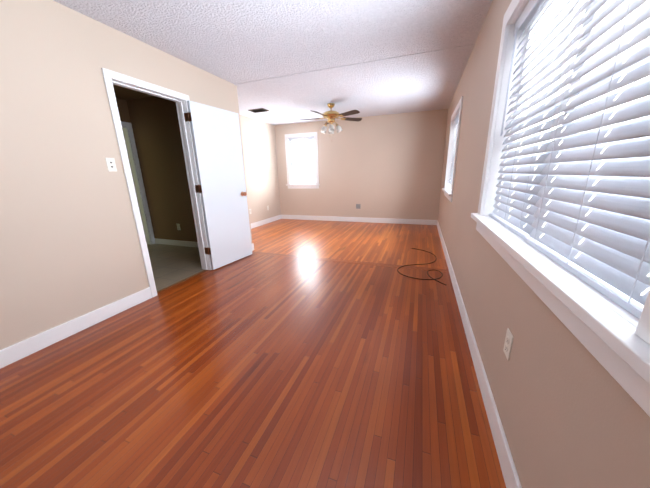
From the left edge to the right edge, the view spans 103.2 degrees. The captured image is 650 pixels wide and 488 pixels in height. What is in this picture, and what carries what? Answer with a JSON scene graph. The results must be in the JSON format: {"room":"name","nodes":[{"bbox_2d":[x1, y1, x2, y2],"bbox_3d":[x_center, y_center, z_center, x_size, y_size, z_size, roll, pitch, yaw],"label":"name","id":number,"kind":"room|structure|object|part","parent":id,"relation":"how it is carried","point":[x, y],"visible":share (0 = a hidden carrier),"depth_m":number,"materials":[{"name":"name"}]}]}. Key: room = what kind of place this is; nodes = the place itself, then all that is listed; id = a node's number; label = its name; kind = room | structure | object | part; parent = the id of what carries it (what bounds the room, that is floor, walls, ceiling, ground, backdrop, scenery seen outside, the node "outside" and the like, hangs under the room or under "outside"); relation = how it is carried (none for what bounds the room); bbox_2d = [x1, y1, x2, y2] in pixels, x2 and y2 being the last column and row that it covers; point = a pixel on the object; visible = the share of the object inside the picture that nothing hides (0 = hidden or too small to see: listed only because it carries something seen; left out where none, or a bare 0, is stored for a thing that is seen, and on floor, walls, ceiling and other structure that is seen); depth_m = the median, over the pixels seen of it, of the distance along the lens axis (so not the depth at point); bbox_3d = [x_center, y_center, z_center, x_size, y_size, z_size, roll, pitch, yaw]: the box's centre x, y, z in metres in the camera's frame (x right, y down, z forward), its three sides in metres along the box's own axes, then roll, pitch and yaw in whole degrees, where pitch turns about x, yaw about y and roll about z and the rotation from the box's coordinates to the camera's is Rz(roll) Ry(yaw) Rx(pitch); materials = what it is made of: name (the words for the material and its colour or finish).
{"room":"empty living room","nodes":[
{"label":"empty living room","id":0,"kind":"room"},
{"bbox_2d":[0,0,233,349],"bbox_3d":[-2.143,-0.435,1.720,0.120,2.440,4.797,4,16,20],"label":"wall","id":1,"kind":"structure","parent":0,"point":[70,248],"depth_m":1.96,"materials":[{"name":"paint"}]},
{"bbox_2d":[0,287,151,368],"bbox_3d":[-2.316,0.885,1.304,0.019,0.120,3.012,4,16,20],"label":"baseboard","id":2,"kind":"structure","parent":1,"relation":"attached to","point":[11,354],"depth_m":2.03,"materials":[{"name":"white wood"}]},
{"bbox_2d":[105,158,116,171],"bbox_3d":[-1.864,-0.693,2.251,0.014,0.115,0.070,4,16,20],"label":"switch plate","id":3,"kind":"object","parent":1,"relation":"attached to","point":[111,164],"visible":1,"depth_m":2.25,"materials":[{"name":"white plastic"}]},
{"bbox_2d":[101,68,211,297],"bbox_3d":[-1.739,-0.566,2.825,0.156,2.092,0.876,4,16,20],"label":"door frame","id":4,"kind":"structure","parent":1,"relation":"attached to","point":[109,76],"depth_m":2.63,"materials":[{"name":"white wood"}]},
{"bbox_2d":[184,101,252,269],"bbox_3d":[-1.345,-0.721,3.462,0.167,2.014,0.770,6,17,25],"label":"door","id":5,"kind":"structure","parent":1,"relation":"in","point":[216,136],"depth_m":3.38,"materials":[{"name":"white wood"}]},
{"bbox_3d":[-1.539,-0.677,3.141,0.097,1.694,0.013,4,16,20],"label":"door jamb hinges","id":6,"kind":"part","parent":5,"relation":"part of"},
{"bbox_2d":[116,98,151,243],"bbox_3d":[-3.770,-0.839,3.337,0.100,2.440,2.777,4,16,20],"label":"wall","id":7,"kind":"structure","parent":0,"point":[123,110],"depth_m":4.23,"materials":[{"name":"paint"}]},
{"bbox_2d":[121,121,154,244],"bbox_3d":[-3.448,-0.907,4.204,0.115,2.100,0.940,4,16,20],"label":"door frame","id":8,"kind":"structure","parent":7,"relation":"attached to","point":[137,177],"depth_m":4.54,"materials":[{"name":"white wood"}]},
{"bbox_2d":[122,83,251,243],"bbox_3d":[-2.520,-1.152,4.378,2.709,2.440,0.120,4,16,20],"label":"wall","id":9,"kind":"structure","parent":0,"point":[156,132],"depth_m":4.34,"materials":[{"name":"paint"}]},
{"bbox_2d":[154,238,198,247],"bbox_3d":[-2.291,0.010,4.545,1.989,0.100,0.014,4,16,20],"label":"baseboard","id":10,"kind":"structure","parent":9,"relation":"attached to","point":[177,242],"depth_m":4.68,"materials":[{"name":"white"}]},
{"bbox_2d":[0,219,505,487],"bbox_3d":[-1.321,0.382,3.403,5.829,0.060,7.987,4,16,20],"label":"floor","id":11,"kind":"structure","parent":0,"point":[259,371],"depth_m":1.56,"materials":[{"name":"brown wood"}]},
{"bbox_2d":[157,270,206,292],"bbox_3d":[-1.711,0.440,3.098,0.040,0.006,0.760,4,16,20],"label":"threshold","id":12,"kind":"object","parent":11,"relation":"on","point":[180,281],"visible":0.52,"depth_m":3.06,"materials":[{"name":"brown"}]},
{"bbox_2d":[252,251,448,272],"bbox_3d":[0.156,0.237,3.696,2.970,0.003,0.100,4,16,20],"label":"floor strip","id":13,"kind":"object","parent":11,"relation":"on","point":[367,263],"visible":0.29,"depth_m":3.59,"materials":[{"name":"brown wood"}]},
{"bbox_2d":[397,248,445,284],"bbox_3d":[1.300,0.249,3.516,0.548,0.020,1.378,4,16,20],"label":"power cord","id":14,"kind":"object","parent":11,"relation":"on","point":[427,271],"visible":0.96,"depth_m":3.15,"materials":[{"name":"black plastic"}]},
{"bbox_2d":[240,115,280,223],"bbox_3d":[-1.802,-1.546,5.759,0.120,2.440,3.070,4,16,20],"label":"wall","id":15,"kind":"structure","parent":0,"point":[260,154],"depth_m":6.23,"materials":[{"name":"paint"}]},
{"bbox_2d":[251,215,279,228],"bbox_3d":[-1.743,-0.399,5.957,0.019,0.120,2.883,4,16,20],"label":"baseboard","id":16,"kind":"structure","parent":15,"relation":"attached to","point":[262,222],"depth_m":6.51,"materials":[{"name":"white wood"}]},
{"bbox_2d":[53,0,492,124],"bbox_3d":[-1.378,-2.046,2.740,5.829,0.105,7.987,4,16,20],"label":"ceiling","id":17,"kind":"structure","parent":0,"point":[284,62],"depth_m":2.58,"materials":[{"name":"white paint"}]},
{"bbox_2d":[248,108,268,112],"bbox_3d":[-1.303,-2.622,5.066,0.330,0.012,0.220,4,16,20],"label":"ceiling vent","id":18,"kind":"object","parent":17,"relation":"in","point":[258,110],"visible":1,"depth_m":5.06,"materials":[{"name":"brown metal"}]},
{"bbox_2d":[299,103,361,133],"bbox_3d":[0.082,-2.247,4.795,1.250,0.653,1.250,4,16,20],"label":"fan","id":19,"kind":"object","parent":17,"relation":"hanging from","point":[330,115],"visible":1,"depth_m":4.73,"materials":[{"name":"gold metal"}]},
{"bbox_2d":[275,109,447,219],"bbox_3d":[0.670,-1.772,6.376,4.081,2.440,0.150,4,16,20],"label":"wall","id":20,"kind":"structure","parent":0,"point":[386,166],"depth_m":6.10,"materials":[{"name":"paint"}]},
{"bbox_2d":[285,132,319,188],"bbox_3d":[-0.585,-2.139,6.699,0.960,1.365,0.175,4,16,20],"label":"window","id":21,"kind":"structure","parent":20,"relation":"in","point":[291,184],"depth_m":6.74,"materials":[{"name":"white"}]},
{"bbox_2d":[288,136,314,177],"bbox_3d":[-0.585,-2.233,6.682,0.730,1.002,0.059,4,16,20],"label":"blinds","id":22,"kind":"object","parent":21,"relation":"attached to","point":[298,140],"visible":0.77,"depth_m":6.68,"materials":[{"name":"white plastic"}]},
{"bbox_2d":[280,215,435,224],"bbox_3d":[0.653,-0.633,6.610,4.050,0.120,0.019,4,16,20],"label":"baseboard","id":23,"kind":"structure","parent":20,"relation":"attached to","point":[325,218],"depth_m":6.51,"materials":[{"name":"white wood"}]},
{"bbox_2d":[438,0,649,487],"bbox_3d":[1.319,-0.626,2.122,0.150,2.440,7.987,4,16,20],"label":"wall","id":24,"kind":"structure","parent":0,"point":[572,413],"depth_m":0.94,"materials":[{"name":"paint"}]},
{"bbox_2d":[442,96,462,201],"bbox_3d":[1.956,-1.348,3.885,0.175,1.295,1.330,4,16,20],"label":"window","id":25,"kind":"structure","parent":24,"relation":"in","point":[448,189],"depth_m":4.25,"materials":[{"name":"white"}]},
{"bbox_2d":[448,113,458,183],"bbox_3d":[1.969,-1.409,3.863,0.059,0.992,1.100,4,16,20],"label":"window blind","id":26,"kind":"object","parent":25,"relation":"attached to","point":[456,119],"visible":0.33,"depth_m":4.14,"materials":[{"name":"white plastic"}]},
{"bbox_2d":[436,220,521,487],"bbox_3d":[1.261,0.491,2.442,0.019,0.120,7.717,4,16,20],"label":"baseboard","id":27,"kind":"structure","parent":24,"relation":"attached to","point":[508,468],"depth_m":1.32,"materials":[{"name":"white wood"}]},
{"bbox_2d":[503,328,513,360],"bbox_3d":[0.802,0.439,1.132,0.009,0.116,0.072,4,16,20],"label":"electrical outlet","id":28,"kind":"object","parent":24,"relation":"attached to","point":[508,343],"visible":1,"depth_m":1.12,"materials":[{"name":"white plastic"}]},
{"bbox_2d":[471,0,649,416],"bbox_3d":[0.853,-0.524,0.963,0.175,1.295,1.650,4,16,20],"label":"window","id":29,"kind":"structure","parent":24,"relation":"in","point":[612,337],"depth_m":0.85,"materials":[{"name":"white"}]},
{"bbox_2d":[489,0,575,238],"bbox_3d":[0.991,-0.628,1.276,0.066,1.092,0.683,4,16,20],"label":"window blind","id":30,"kind":"object","parent":29,"relation":"attached to","point":[520,177],"visible":0.85,"depth_m":1.23,"materials":[{"name":"white plastic"}]},
{"bbox_2d":[524,0,649,318],"bbox_3d":[0.746,-0.449,0.640,0.059,1.092,0.725,4,16,20],"label":"window blind","id":31,"kind":"object","parent":29,"relation":"attached to","point":[591,224],"visible":1,"depth_m":0.69,"materials":[{"name":"white plastic"}]}
]}

